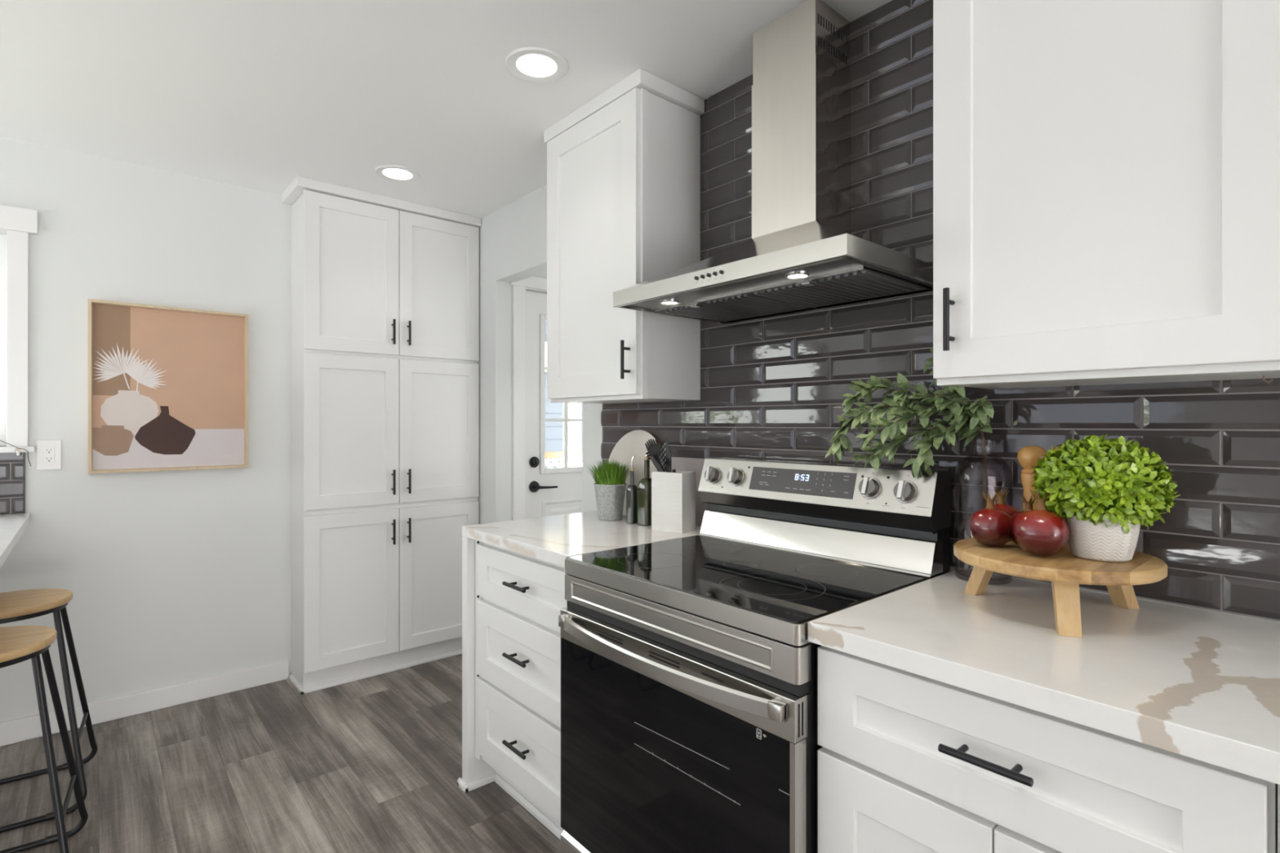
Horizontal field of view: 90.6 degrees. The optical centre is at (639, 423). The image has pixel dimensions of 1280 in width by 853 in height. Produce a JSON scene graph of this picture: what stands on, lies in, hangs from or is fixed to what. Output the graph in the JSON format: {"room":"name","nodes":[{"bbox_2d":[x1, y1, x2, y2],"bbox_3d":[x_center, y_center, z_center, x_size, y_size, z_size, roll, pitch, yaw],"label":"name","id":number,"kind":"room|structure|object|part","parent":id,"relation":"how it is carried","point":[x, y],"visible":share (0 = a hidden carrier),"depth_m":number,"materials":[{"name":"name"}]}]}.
{"room":"kitchen","nodes":[
{"label":"kitchen","id":0,"kind":"room"},
{"bbox_2d":[0,135,291,722],"bbox_3d":[-3.080,0.043,2.139,5.140,2.472,0.140,0,0,-41],"label":"wall","id":1,"kind":"structure","parent":0,"point":[173,577],"depth_m":2.81,"materials":[{"name":"white paint"}]},
{"bbox_2d":[0,452,25,514],"bbox_3d":[-3.294,0.239,1.854,2.144,0.245,0.011,0,0,-41],"label":"wall tiles","id":2,"kind":"structure","parent":1,"relation":"attached to","point":[12,466],"depth_m":2.53,"materials":[{"name":"grey tile"}]},
{"bbox_2d":[0,204,37,453],"bbox_3d":[-3.324,-0.374,1.887,2.222,0.979,0.162,0,0,-41],"label":"window","id":3,"kind":"structure","parent":1,"relation":"in","point":[18,222],"depth_m":2.54,"materials":[{"name":"white paint"}]},
{"bbox_3d":[-3.361,-0.340,1.929,2.042,0.862,0.050,0,0,-41],"label":"frame","id":4,"kind":"part","parent":3,"relation":"part of","materials":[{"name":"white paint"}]},
{"bbox_2d":[0,440,31,466],"bbox_3d":[-2.504,0.094,2.477,0.176,0.155,0.012,0,0,-37],"label":"string light","id":5,"kind":"object","parent":3,"relation":"hanging from","point":[18,452],"visible":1,"depth_m":2.51,"materials":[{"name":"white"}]},
{"bbox_3d":[-3.304,0.104,1.865,2.204,0.023,0.102,0,0,-41],"label":"sill","id":6,"kind":"part","parent":3,"relation":"part of","materials":[{"name":"white paint"}]},
{"bbox_2d":[36,440,61,470],"bbox_3d":[-2.430,0.130,2.603,0.076,0.123,0.008,0,0,-41],"label":"wall outlet","id":7,"kind":"object","parent":1,"relation":"attached to","point":[48,451],"visible":1,"depth_m":2.60,"materials":[{"name":"white plastic"}]},
{"bbox_2d":[43,446,54,463],"bbox_3d":[-2.429,0.130,2.601,0.034,0.069,0.002,0,0,-41],"label":"receptacle","id":8,"kind":"object","parent":7,"relation":"attached to","point":[48,451],"depth_m":2.60,"materials":[{"name":"white plastic"}]},
{"bbox_2d":[0,659,288,746],"bbox_3d":[-2.385,1.233,2.638,1.644,0.093,0.014,0,0,-41],"label":"baseboard","id":9,"kind":"structure","parent":1,"relation":"attached to","point":[23,729],"depth_m":2.81,"materials":[{"name":"white paint"}]},
{"bbox_2d":[88,298,248,474],"bbox_3d":[-2.111,-0.156,2.862,0.581,0.736,0.034,0,0,-41],"label":"framed picture","id":10,"kind":"object","parent":1,"relation":"attached to","point":[168,386],"visible":1,"depth_m":2.84,"materials":[{"name":"beige paper"}]},
{"bbox_2d":[0,653,560,852],"bbox_3d":[0.241,1.310,-0.585,6.600,0.060,9.200,0,0,-41],"label":"floor","id":11,"kind":"structure","parent":0,"point":[373,764],"depth_m":2.26,"materials":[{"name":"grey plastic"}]},
{"bbox_2d":[0,625,88,852],"bbox_3d":[-1.794,0.937,1.704,0.438,0.685,0.393,0,0,-36],"label":"bar stool","id":12,"kind":"object","parent":11,"relation":"on","point":[18,644],"visible":1,"depth_m":1.75,"materials":[{"name":"black metal"}]},
{"bbox_3d":[-1.794,0.607,1.704,0.330,0.024,0.330,0,0,-36],"label":"seat","id":13,"kind":"part","parent":12,"relation":"part of","materials":[{"name":"brown wood"}]},
{"bbox_3d":[-1.721,0.951,1.604,0.438,0.656,0.143,0,0,-36],"label":"leg frame","id":14,"kind":"part","parent":12,"relation":"part of","materials":[{"name":"black metal"}]},
{"bbox_2d":[0,588,97,832],"bbox_3d":[-2.120,0.937,2.119,0.438,0.685,0.393,0,0,-36],"label":"bar stool","id":15,"kind":"object","parent":11,"relation":"on","point":[21,605],"visible":0.84,"depth_m":2.13,"materials":[{"name":"brown wood"}]},
{"bbox_3d":[-2.120,0.607,2.119,0.330,0.024,0.330,0,0,-36],"label":"seat","id":16,"kind":"part","parent":15,"relation":"part of","materials":[{"name":"brown wood"}]},
{"bbox_2d":[281,175,481,694],"bbox_3d":[-1.331,0.069,3.335,0.924,2.422,0.339,0,0,-41],"label":"pantry cabinet","id":17,"kind":"object","parent":11,"relation":"on","point":[385,290],"visible":0.98,"depth_m":3.18,"materials":[{"name":"white paint"}]},
{"bbox_3d":[-1.407,-0.722,3.105,0.440,0.744,0.020,0,0,-41],"label":"door","id":18,"kind":"part","parent":17,"relation":"part of","materials":[{"name":"white paint"}]},
{"bbox_3d":[-1.407,0.039,3.105,0.440,0.739,0.020,0,0,-41],"label":"door","id":19,"kind":"part","parent":17,"relation":"part of","materials":[{"name":"white paint"}]},
{"bbox_3d":[-1.407,0.801,3.105,0.440,0.733,0.020,0,0,-41],"label":"door","id":20,"kind":"part","parent":17,"relation":"part of","materials":[{"name":"white paint"}]},
{"bbox_3d":[-1.336,-1.120,3.341,0.924,0.044,0.323,0,0,-41],"label":"crown","id":21,"kind":"part","parent":17,"relation":"part of","materials":[{"name":"white paint"}]},
{"bbox_3d":[-1.248,0.296,3.206,0.012,0.126,0.036,0,0,-41],"label":"handle","id":22,"kind":"part","parent":17,"relation":"part of","materials":[{"name":"black metal"}]},
{"bbox_3d":[-1.248,-0.464,3.206,0.012,0.126,0.036,0,0,-41],"label":"handle","id":23,"kind":"part","parent":17,"relation":"part of","materials":[{"name":"black metal"}]},
{"bbox_3d":[-1.248,0.548,3.206,0.012,0.126,0.036,0,0,-41],"label":"handle","id":24,"kind":"part","parent":17,"relation":"part of","materials":[{"name":"black metal"}]},
{"bbox_3d":[-1.188,-0.464,3.257,0.012,0.126,0.036,0,0,-41],"label":"handle","id":25,"kind":"part","parent":17,"relation":"part of","materials":[{"name":"black metal"}]},
{"bbox_3d":[-1.188,0.296,3.257,0.012,0.126,0.036,0,0,-41],"label":"handle","id":26,"kind":"part","parent":17,"relation":"part of","materials":[{"name":"black metal"}]},
{"bbox_3d":[-1.188,0.548,3.257,0.012,0.126,0.036,0,0,-41],"label":"handle","id":27,"kind":"part","parent":17,"relation":"part of","materials":[{"name":"black metal"}]},
{"bbox_3d":[-1.072,-0.722,3.396,0.442,0.744,0.020,0,0,-41],"label":"door","id":28,"kind":"part","parent":17,"relation":"part of","materials":[{"name":"white paint"}]},
{"bbox_3d":[-1.072,0.801,3.396,0.442,0.733,0.020,0,0,-41],"label":"door","id":29,"kind":"part","parent":17,"relation":"part of","materials":[{"name":"white paint"}]},
{"bbox_3d":[-1.072,0.039,3.396,0.442,0.739,0.020,0,0,-41],"label":"door","id":30,"kind":"part","parent":17,"relation":"part of","materials":[{"name":"white paint"}]},
{"bbox_2d":[457,536,566,839],"bbox_3d":[-0.180,0.839,2.196,0.658,0.880,0.678,0,0,-41],"label":"base cabinet","id":31,"kind":"object","parent":11,"relation":"on","point":[513,602],"visible":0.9,"depth_m":2.02,"materials":[{"name":"white paint"}]},
{"bbox_3d":[-0.374,0.839,2.433,0.642,0.880,0.039,0,0,-41],"label":"panel","id":32,"kind":"part","parent":31,"relation":"part of","materials":[{"name":"white paint"}]},
{"bbox_3d":[-0.378,1.000,1.950,0.036,0.012,0.126,0,0,-41],"label":"handle","id":33,"kind":"part","parent":31,"relation":"part of","materials":[{"name":"black metal"}]},
{"bbox_3d":[-0.378,0.726,1.950,0.036,0.012,0.126,0,0,-41],"label":"handle","id":34,"kind":"part","parent":31,"relation":"part of","materials":[{"name":"black metal"}]},
{"bbox_3d":[-0.378,0.502,1.950,0.036,0.012,0.126,0,0,-41],"label":"handle","id":35,"kind":"part","parent":31,"relation":"part of","materials":[{"name":"black metal"}]},
{"bbox_3d":[-0.366,1.011,1.978,0.020,0.257,0.589,0,0,-41],"label":"drawer","id":36,"kind":"part","parent":31,"relation":"part of","materials":[{"name":"white paint"}]},
{"bbox_3d":[-0.366,0.741,1.978,0.020,0.258,0.589,0,0,-41],"label":"drawer","id":37,"kind":"part","parent":31,"relation":"part of","materials":[{"name":"white paint"}]},
{"bbox_3d":[-0.366,0.507,1.978,0.020,0.174,0.589,0,0,-41],"label":"drawer","id":38,"kind":"part","parent":31,"relation":"part of","materials":[{"name":"white paint"}]},
{"bbox_2d":[462,511,701,567],"bbox_3d":[-0.169,0.380,2.196,0.643,0.036,0.668,0,0,-41],"label":"countertop","id":39,"kind":"structure","parent":31,"relation":"on","point":[550,539],"depth_m":2.07,"materials":[{"name":"white stone"}]},
{"bbox_2d":[586,457,630,520],"bbox_3d":[-0.111,0.242,2.396,0.204,0.240,0.217,0,0,-27],"label":"potted grass","id":40,"kind":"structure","parent":39,"relation":"on","point":[610,485],"depth_m":2.35,"materials":[{"name":"metal"}]},
{"bbox_2d":[593,482,626,520],"bbox_3d":[-0.113,0.294,2.395,0.128,0.136,0.128,0,0,-41],"label":"pot","id":41,"kind":"object","parent":40,"relation":"attached to","point":[610,496],"depth_m":2.35,"materials":[{"name":"ceramic"}]},
{"bbox_2d":[626,455,637,524],"bbox_3d":[-0.028,0.239,2.300,0.034,0.246,0.034,0,0,42],"label":"oil bottle","id":42,"kind":"object","parent":39,"relation":"on","point":[632,489],"visible":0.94,"depth_m":2.29,"materials":[{"name":"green glass"}]},
{"bbox_3d":[-0.024,0.138,2.299,0.017,0.044,0.008,0,0,19],"label":"spout","id":43,"kind":"part","parent":42,"relation":"part of","materials":[{"name":"silver metal"}]},
{"bbox_2d":[608,430,661,515],"bbox_3d":[-0.023,0.193,2.473,0.079,0.336,0.340,0,0,-41],"label":"round board","id":44,"kind":"object","parent":39,"relation":"on","point":[632,444],"visible":0.33,"depth_m":2.48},
{"bbox_2d":[637,451,651,526],"bbox_3d":[0.025,0.229,2.265,0.053,0.266,0.053,0,0,42],"label":"oil bottle","id":45,"kind":"object","parent":39,"relation":"on","point":[644,487],"visible":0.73,"depth_m":2.24,"materials":[{"name":"green glass"}]},
{"bbox_2d":[651,471,695,533],"bbox_3d":[0.114,0.263,2.153,0.126,0.199,0.082,0,0,38],"label":"utensil crock","id":46,"kind":"object","parent":39,"relation":"on","point":[673,494],"visible":1,"depth_m":2.12,"materials":[{"name":"white ceramic"}]},
{"bbox_2d":[644,438,661,463],"bbox_3d":[0.071,0.191,2.184,0.107,0.277,0.033,0,0,22],"label":"server","id":47,"kind":"object","parent":46,"relation":"in","point":[653,449],"visible":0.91,"depth_m":2.20,"materials":[{"name":"black plastic"}]},
{"bbox_2d":[649,455,665,471],"bbox_3d":[0.085,0.222,2.146,0.124,0.224,0.023,0,0,40],"label":"serving spoon","id":48,"kind":"object","parent":46,"relation":"in","point":[656,463],"visible":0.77,"depth_m":2.16,"materials":[{"name":"black plastic"}]},
{"bbox_2d":[658,436,675,472],"bbox_3d":[0.098,0.187,2.180,0.142,0.282,0.014,0,0,43],"label":"slotted turner","id":49,"kind":"object","parent":46,"relation":"in","point":[665,457],"visible":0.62,"depth_m":2.19,"materials":[{"name":"black plastic"}]},
{"bbox_2d":[671,457,706,526],"bbox_3d":[0.200,0.243,2.252,0.012,0.238,0.265,0,0,-41],"label":"board","id":50,"kind":"object","parent":39,"relation":"on","point":[679,464],"visible":0.08,"depth_m":2.24,"materials":[{"name":"grey"}]},
{"bbox_2d":[558,457,951,852],"bbox_3d":[0.260,0.696,1.621,0.714,1.166,0.757,0,0,-41],"label":"range","id":51,"kind":"object","parent":11,"relation":"on","point":[689,665],"visible":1,"depth_m":1.48,"materials":[{"name":"silver metal"}]},
{"bbox_3d":[0.050,1.165,1.440,0.048,0.138,0.754,0,0,-41],"label":"storage drawer","id":52,"kind":"part","parent":51,"relation":"part of","materials":[{"name":"metal"}]},
{"bbox_3d":[0.032,0.443,1.434,0.003,0.047,0.662,0,0,-41],"label":"pressed panel","id":53,"kind":"part","parent":51,"relation":"part of","materials":[{"name":"metal"}]},
{"bbox_3d":[0.014,0.525,1.407,0.062,0.035,0.718,0,0,-41],"label":"oven handle","id":54,"kind":"part","parent":51,"relation":"part of","materials":[{"name":"metal"}]},
{"bbox_3d":[0.029,0.834,1.429,0.002,0.511,0.742,0,0,-41],"label":"door glass","id":55,"kind":"part","parent":51,"relation":"part of","materials":[{"name":"black glass"}]},
{"bbox_3d":[0.047,0.538,1.437,0.040,0.078,0.755,0,0,-41],"label":"door rail","id":56,"kind":"part","parent":51,"relation":"part of","materials":[{"name":"metal"}]},
{"bbox_3d":[0.053,0.442,1.442,0.040,0.068,0.757,0,0,-41],"label":"rail","id":57,"kind":"part","parent":51,"relation":"part of","materials":[{"name":"metal"}]},
{"bbox_3d":[0.230,0.166,2.025,0.034,0.055,0.057,0,0,-41],"label":"knob","id":58,"kind":"part","parent":51,"relation":"part of","materials":[{"name":"metal"}]},
{"bbox_3d":[0.293,0.165,1.953,0.034,0.055,0.057,0,0,-41],"label":"knob","id":59,"kind":"part","parent":51,"relation":"part of","materials":[{"name":"metal"}]},
{"bbox_2d":[564,534,932,646],"bbox_3d":[0.241,0.384,1.605,0.536,0.043,0.757,0,0,-41],"label":"cooktop","id":60,"kind":"object","parent":51,"relation":"in","point":[766,593],"depth_m":1.49,"materials":[{"name":"glass"}]},
{"bbox_3d":[0.051,0.796,1.441,0.046,0.592,0.754,0,0,-41],"label":"oven door","id":61,"kind":"part","parent":51,"relation":"part of","materials":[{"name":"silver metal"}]},
{"bbox_3d":[0.478,0.183,1.810,0.110,0.141,0.757,0,0,-41],"label":"control panel","id":62,"kind":"part","parent":51,"relation":"part of","materials":[{"name":"metal"}]},
{"bbox_3d":[0.584,0.165,1.616,0.034,0.055,0.057,0,0,-41],"label":"knob","id":63,"kind":"part","parent":51,"relation":"part of","materials":[{"name":"metal"}]},
{"bbox_3d":[0.645,0.167,1.545,0.034,0.055,0.057,0,0,-41],"label":"knob","id":64,"kind":"part","parent":51,"relation":"part of","materials":[{"name":"metal"}]},
{"bbox_2d":[817,645,1277,852],"bbox_3d":[0.741,0.840,1.132,0.658,0.879,0.598,0,0,-41],"label":"base cabinet","id":65,"kind":"object","parent":11,"relation":"on","point":[908,762],"visible":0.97,"depth_m":0.94,"materials":[{"name":"white paint"}]},
{"bbox_3d":[0.431,0.883,1.058,0.020,0.563,0.299,0,0,-41],"label":"door","id":66,"kind":"part","parent":65,"relation":"part of","materials":[{"name":"white paint"}]},
{"bbox_3d":[0.507,0.494,0.926,0.036,0.012,0.126,0,0,-41],"label":"handle","id":67,"kind":"part","parent":65,"relation":"part of","materials":[{"name":"black metal"}]},
{"bbox_3d":[0.625,0.883,0.834,0.020,0.563,0.288,0,0,-41],"label":"door","id":68,"kind":"part","parent":65,"relation":"part of","materials":[{"name":"white paint"}]},
{"bbox_2d":[1277,784,1279,852],"bbox_3d":[1.164,0.786,0.670,0.622,0.772,0.650,0,0,-41],"label":"base cabinet","id":69,"kind":"object","parent":11,"relation":"on","point":[1278,785],"visible":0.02,"depth_m":0.73,"materials":[{"name":"white paint"}]},
{"bbox_2d":[807,568,1279,785],"bbox_3d":[1.129,0.380,0.696,0.643,0.036,1.774,0,0,-41],"label":"countertop","id":70,"kind":"structure","parent":69,"relation":"on","point":[1203,686],"depth_m":0.99,"materials":[{"name":"white stone"}]},
{"bbox_2d":[954,439,1013,585],"bbox_3d":[0.797,0.200,1.470,0.120,0.325,0.120,0,0,-41],"label":"glass jug","id":71,"kind":"object","parent":70,"relation":"on","point":[992,580],"visible":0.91,"depth_m":1.49,"materials":[{"name":"clear glass"}]},
{"bbox_2d":[825,346,997,508],"bbox_3d":[0.637,0.070,1.532,0.400,0.540,0.148,0,0,30],"label":"leafy branch","id":72,"kind":"object","parent":71,"relation":"in","point":[975,417],"visible":0.92,"depth_m":1.52,"materials":[{"name":"green plant"}]},
{"bbox_3d":[0.665,0.148,1.560,0.090,0.384,0.343,0,0,-41],"label":"stem","id":73,"kind":"part","parent":72,"relation":"part of","materials":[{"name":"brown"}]},
{"bbox_3d":[0.694,0.170,1.528,0.080,0.339,0.258,0,0,-41],"label":"stem","id":74,"kind":"part","parent":72,"relation":"part of","materials":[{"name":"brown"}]},
{"bbox_3d":[0.731,-0.033,1.485,0.102,0.067,0.009,0,0,17],"label":"stem","id":75,"kind":"part","parent":72,"relation":"part of","materials":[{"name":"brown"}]},
{"bbox_3d":[0.765,0.089,1.509,0.104,0.501,0.019,0,0,40],"label":"stem","id":76,"kind":"part","parent":72,"relation":"part of","materials":[{"name":"brown"}]},
{"bbox_3d":[0.777,-0.012,1.441,0.011,0.094,0.069,0,0,28],"label":"stem","id":77,"kind":"part","parent":72,"relation":"part of","materials":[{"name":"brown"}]},
{"bbox_2d":[953,537,1167,637],"bbox_3d":[0.795,0.304,1.220,0.341,0.116,0.341,0,0,-41],"label":"serving stand","id":78,"kind":"object","parent":70,"relation":"on","point":[1065,571],"visible":0.78,"depth_m":1.11,"materials":[{"name":"brown wood"}]},
{"bbox_3d":[0.723,0.317,1.336,0.037,0.090,0.062,0,0,-32],"label":"leg","id":79,"kind":"part","parent":78,"relation":"part of","materials":[{"name":"brown wood"}]},
{"bbox_2d":[968,490,1013,546],"bbox_3d":[0.702,0.191,1.267,0.080,0.110,0.080,0,0,-41],"label":"pomegranate","id":80,"kind":"object","parent":78,"relation":"on","point":[990,526],"visible":0.99,"depth_m":1.24,"materials":[{"name":"red food"}]},
{"bbox_3d":[0.701,0.154,1.267,0.026,0.036,0.031,0,0,-41],"label":"crown","id":81,"kind":"part","parent":80,"relation":"part of","materials":[{"name":"brown food"}]},
{"bbox_2d":[983,487,1019,516],"bbox_3d":[0.768,0.191,1.346,0.080,0.110,0.079,0,0,-41],"label":"pomegranate","id":82,"kind":"object","parent":78,"relation":"on","point":[1001,504],"visible":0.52,"depth_m":1.33,"materials":[{"name":"red food"}]},
{"bbox_3d":[0.767,0.155,1.344,0.029,0.036,0.028,0,0,17],"label":"crown","id":83,"kind":"part","parent":82,"relation":"part of","materials":[{"name":"brown food"}]},
{"bbox_2d":[1010,494,1035,544],"bbox_3d":[0.771,0.194,1.255,0.076,0.104,0.076,0,0,-41],"label":"pomegranate","id":84,"kind":"object","parent":78,"relation":"on","point":[1028,504],"visible":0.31,"depth_m":1.25,"materials":[{"name":"red food"}]},
{"bbox_3d":[0.771,0.159,1.256,0.030,0.034,0.028,0,0,-41],"label":"crown","id":85,"kind":"part","parent":84,"relation":"part of","materials":[{"name":"brown food"}]},
{"bbox_2d":[1017,445,1046,511],"bbox_3d":[0.835,0.147,1.346,0.055,0.199,0.055,0,0,-20],"label":"pepper mill","id":86,"kind":"object","parent":78,"relation":"on","point":[1028,456],"visible":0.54,"depth_m":1.33,"materials":[{"name":"brown wood"}]},
{"bbox_2d":[1012,488,1070,556],"bbox_3d":[0.745,0.184,1.177,0.091,0.124,0.090,0,0,-41],"label":"pomegranate","id":87,"kind":"object","parent":78,"relation":"on","point":[1040,531],"visible":1,"depth_m":1.15,"materials":[{"name":"red food"}]},
{"bbox_3d":[0.742,0.142,1.176,0.037,0.041,0.033,0,0,-4],"label":"crown","id":88,"kind":"part","parent":87,"relation":"part of","materials":[{"name":"brown food"}]},
{"bbox_3d":[0.744,0.317,1.104,0.037,0.090,0.062,0,0,24],"label":"leg","id":89,"kind":"part","parent":78,"relation":"part of","materials":[{"name":"brown wood"}]},
{"bbox_2d":[1030,434,1180,562],"bbox_3d":[0.844,0.133,1.161,0.221,0.227,0.222,0,0,-41],"label":"boxwood","id":90,"kind":"object","parent":78,"relation":"on","point":[1102,488],"visible":0.97,"depth_m":1.11,"materials":[{"name":"green plant"}]},
{"bbox_2d":[1063,511,1140,562],"bbox_3d":[0.846,0.207,1.162,0.116,0.078,0.115,0,0,-41],"label":"pot","id":91,"kind":"object","parent":90,"relation":"attached to","point":[1104,540],"depth_m":1.12,"materials":[{"name":"white ceramic"}]},
{"bbox_3d":[0.944,0.317,1.250,0.062,0.090,0.037,0,0,-11],"label":"leg","id":92,"kind":"part","parent":78,"relation":"part of","materials":[{"name":"brown wood"}]},
{"bbox_3d":[-2.928,0.839,1.795,0.180,0.880,0.547,0,0,-41],"label":"bar cabinet","id":93,"kind":"object","parent":11,"relation":"on","visible":0},
{"bbox_2d":[0,512,30,568],"bbox_3d":[-2.114,0.380,1.419,0.960,0.036,2.212,0,0,-41],"label":"countertop","id":94,"kind":"structure","parent":93,"relation":"on","point":[12,526],"depth_m":2.17,"materials":[{"name":"white stone"}]},
{"bbox_2d":[0,0,892,217],"bbox_3d":[0.323,-1.183,-0.679,6.600,0.080,8.950,0,0,-41],"label":"ceiling","id":95,"kind":"structure","parent":0,"point":[259,95],"depth_m":2.07,"materials":[{"name":"white paint"}]},
{"bbox_2d":[374,164,420,182],"bbox_3d":[-1.107,-1.139,2.893,0.196,0.007,0.196,0,0,-41],"label":"recessed light","id":96,"kind":"object","parent":95,"relation":"in","point":[394,173],"visible":1,"depth_m":2.88,"materials":[{"name":"white paint"}]},
{"bbox_2d":[505,46,567,83],"bbox_3d":[-0.329,-1.139,2.017,0.196,0.007,0.196,0,0,-41],"label":"recessed light","id":97,"kind":"object","parent":95,"relation":"in","point":[532,64],"visible":1,"depth_m":2.01,"materials":[{"name":"white paint"}]},
{"bbox_2d":[511,271,546,519],"bbox_3d":[-0.263,0.043,3.926,1.260,2.472,0.118,0,0,-41],"label":"wall","id":98,"kind":"structure","parent":0,"point":[544,275],"depth_m":3.47,"materials":[{"name":"white paint"}]},
{"bbox_2d":[510,276,546,519],"bbox_3d":[-0.314,0.230,3.865,1.128,2.100,0.141,0,0,-41],"label":"trim","id":99,"kind":"structure","parent":98,"relation":"attached to","point":[535,284],"depth_m":3.48,"materials":[{"name":"white paint"}]},
{"bbox_2d":[525,290,582,519],"bbox_3d":[-0.296,0.261,3.841,0.922,2.014,0.108,0,0,-41],"label":"door","id":100,"kind":"structure","parent":98,"relation":"in","point":[553,491],"depth_m":3.61,"materials":[{"name":"white paint"}]},
{"bbox_3d":[-0.546,0.358,3.595,0.159,0.066,0.063,0,0,-41],"label":"lever handle","id":101,"kind":"part","parent":100,"relation":"part of","materials":[{"name":"black metal"}]},
{"bbox_3d":[-0.308,-0.167,3.855,0.716,0.915,0.042,0,0,-41],"label":"glazing frame","id":102,"kind":"part","parent":100,"relation":"part of","materials":[{"name":"white paint"}]},
{"bbox_3d":[-0.300,0.742,3.845,0.688,0.595,0.007,0,0,-41],"label":"panel","id":103,"kind":"part","parent":100,"relation":"part of","materials":[{"name":"white paint"}]},
{"bbox_2d":[478,184,1279,623],"bbox_3d":[1.768,0.043,0.540,0.100,2.472,8.903,0,0,-41],"label":"wall","id":104,"kind":"structure","parent":0,"point":[513,238],"depth_m":3.42,"materials":[{"name":"white paint"}]},
{"bbox_2d":[600,0,1279,622],"bbox_3d":[0.930,-0.390,1.425,0.009,1.504,3.339,0,0,-41],"label":"tiled wall","id":105,"kind":"structure","parent":104,"relation":"attached to","point":[772,388],"depth_m":1.67,"materials":[{"name":"grey tile"}]},
{"bbox_2d":[544,68,704,404],"bbox_3d":[-0.086,-0.611,2.337,0.334,1.062,0.573,0,0,-41],"label":"upper cabinet","id":106,"kind":"object","parent":105,"relation":"attached to","point":[624,166],"visible":1,"depth_m":2.19,"materials":[{"name":"white laminate"}]},
{"bbox_3d":[-0.180,-0.593,2.261,0.020,0.996,0.532,0,0,-41],"label":"door","id":107,"kind":"part","parent":106,"relation":"part of","materials":[{"name":"white paint"}]},
{"bbox_3d":[-0.162,-0.587,2.274,0.024,1.012,0.547,0,0,-41],"label":"frame","id":108,"kind":"part","parent":106,"relation":"part of","materials":[{"name":"white paint"}]},
{"bbox_3d":[-0.073,-1.118,2.349,0.299,0.048,0.573,0,0,-41],"label":"crown","id":109,"kind":"part","parent":106,"relation":"part of","materials":[{"name":"white paint"}]},
{"bbox_3d":[-0.049,-0.208,2.066,0.036,0.126,0.012,0,0,-41],"label":"handle","id":110,"kind":"part","parent":106,"relation":"part of","materials":[{"name":"black metal"}]},
{"bbox_2d":[613,0,933,324],"bbox_3d":[0.348,-0.738,1.721,0.483,0.807,0.760,0,0,-41],"label":"range hood","id":111,"kind":"object","parent":105,"relation":"attached to","point":[802,253],"visible":0.98,"depth_m":1.72,"materials":[{"name":"metal"}]},
{"bbox_2d":[659,299,679,305],"bbox_3d":[0.084,-0.345,1.803,0.057,0.004,0.057,0,0,-41],"label":"lamp","id":112,"kind":"object","parent":111,"relation":"on","point":[665,302],"depth_m":1.80,"materials":[{"name":"white"}]},
{"bbox_2d":[785,271,810,279],"bbox_3d":[0.367,-0.345,1.476,0.057,0.004,0.057,0,0,-41],"label":"lamp","id":113,"kind":"object","parent":111,"relation":"on","point":[788,275],"depth_m":1.47,"materials":[{"name":"white"}]},
{"bbox_2d":[817,35,846,64],"bbox_3d":[0.531,-1.026,1.742,0.142,0.026,0.001,0,0,-41],"label":"vent grille","id":114,"kind":"object","parent":111,"relation":"attached to","point":[827,46],"depth_m":1.74,"materials":[{"name":"black"}]},
{"bbox_2d":[817,13,846,43],"bbox_3d":[0.531,-1.086,1.742,0.142,0.027,0.001,0,0,-41],"label":"vent grille","id":115,"kind":"object","parent":111,"relation":"attached to","point":[827,24],"depth_m":1.74,"materials":[{"name":"black"}]},
{"bbox_2d":[933,0,1279,389],"bbox_3d":[0.887,-0.611,1.213,0.334,1.062,0.555,0,0,-41],"label":"upper cabinet","id":116,"kind":"object","parent":105,"relation":"attached to","point":[1106,173],"visible":1,"depth_m":1.11,"materials":[{"name":"white laminate"}]},
{"bbox_3d":[0.627,-0.210,1.285,0.036,0.126,0.012,0,0,-41],"label":"handle","id":117,"kind":"part","parent":116,"relation":"part of","materials":[{"name":"black metal"}]},
{"bbox_3d":[0.811,-0.587,1.150,0.024,1.012,0.529,0,0,-41],"label":"frame","id":118,"kind":"part","parent":116,"relation":"part of","materials":[{"name":"white paint"}]},
{"bbox_2d":[1262,375,1273,382],"bbox_3d":[1.036,-0.073,1.044,0.002,0.014,0.013,0,0,-41],"label":"hook","id":119,"kind":"object","parent":116,"relation":"attached to","point":[1264,380],"visible":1,"depth_m":1.04,"materials":[{"name":"metal"}]},
{"label":"outside","id":120,"kind":"structure","parent":0,"visible":0},
{"bbox_3d":[-8.440,1.580,9.756,28.000,0.100,18.200,0,0,-41],"label":"ground","id":121,"kind":"structure","parent":120,"visible":0},
{"bbox_2d":[545,320,582,468],"bbox_3d":[-0.532,-0.271,7.646,8.800,3.600,0.140,0,0,-41],"label":"neighbor house","id":122,"kind":"structure","parent":121,"relation":"on","point":[553,429],"depth_m":7.31,"materials":[{"name":"grey"}]},
{"bbox_2d":[545,450,582,468],"bbox_3d":[-0.407,0.868,5.744,2.323,1.246,0.100,0,0,-41],"label":"porch railing","id":123,"kind":"object","parent":121,"relation":"on","point":[548,455],"visible":0.02,"depth_m":5.44,"materials":[{"name":"beige wood"}]},
{"bbox_3d":[-0.407,0.270,5.744,2.300,0.050,0.100,0,0,-41],"label":"rail","id":124,"kind":"part","parent":123,"relation":"part of","materials":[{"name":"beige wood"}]},
{"bbox_2d":[562,402,581,467],"bbox_3d":[-0.560,0.155,5.202,0.110,2.749,0.110,0,0,-41],"label":"porch post","id":125,"kind":"object","parent":121,"relation":"on","point":[574,410],"visible":0.1,"depth_m":5.16,"materials":[{"name":"white paint"}]}
]}

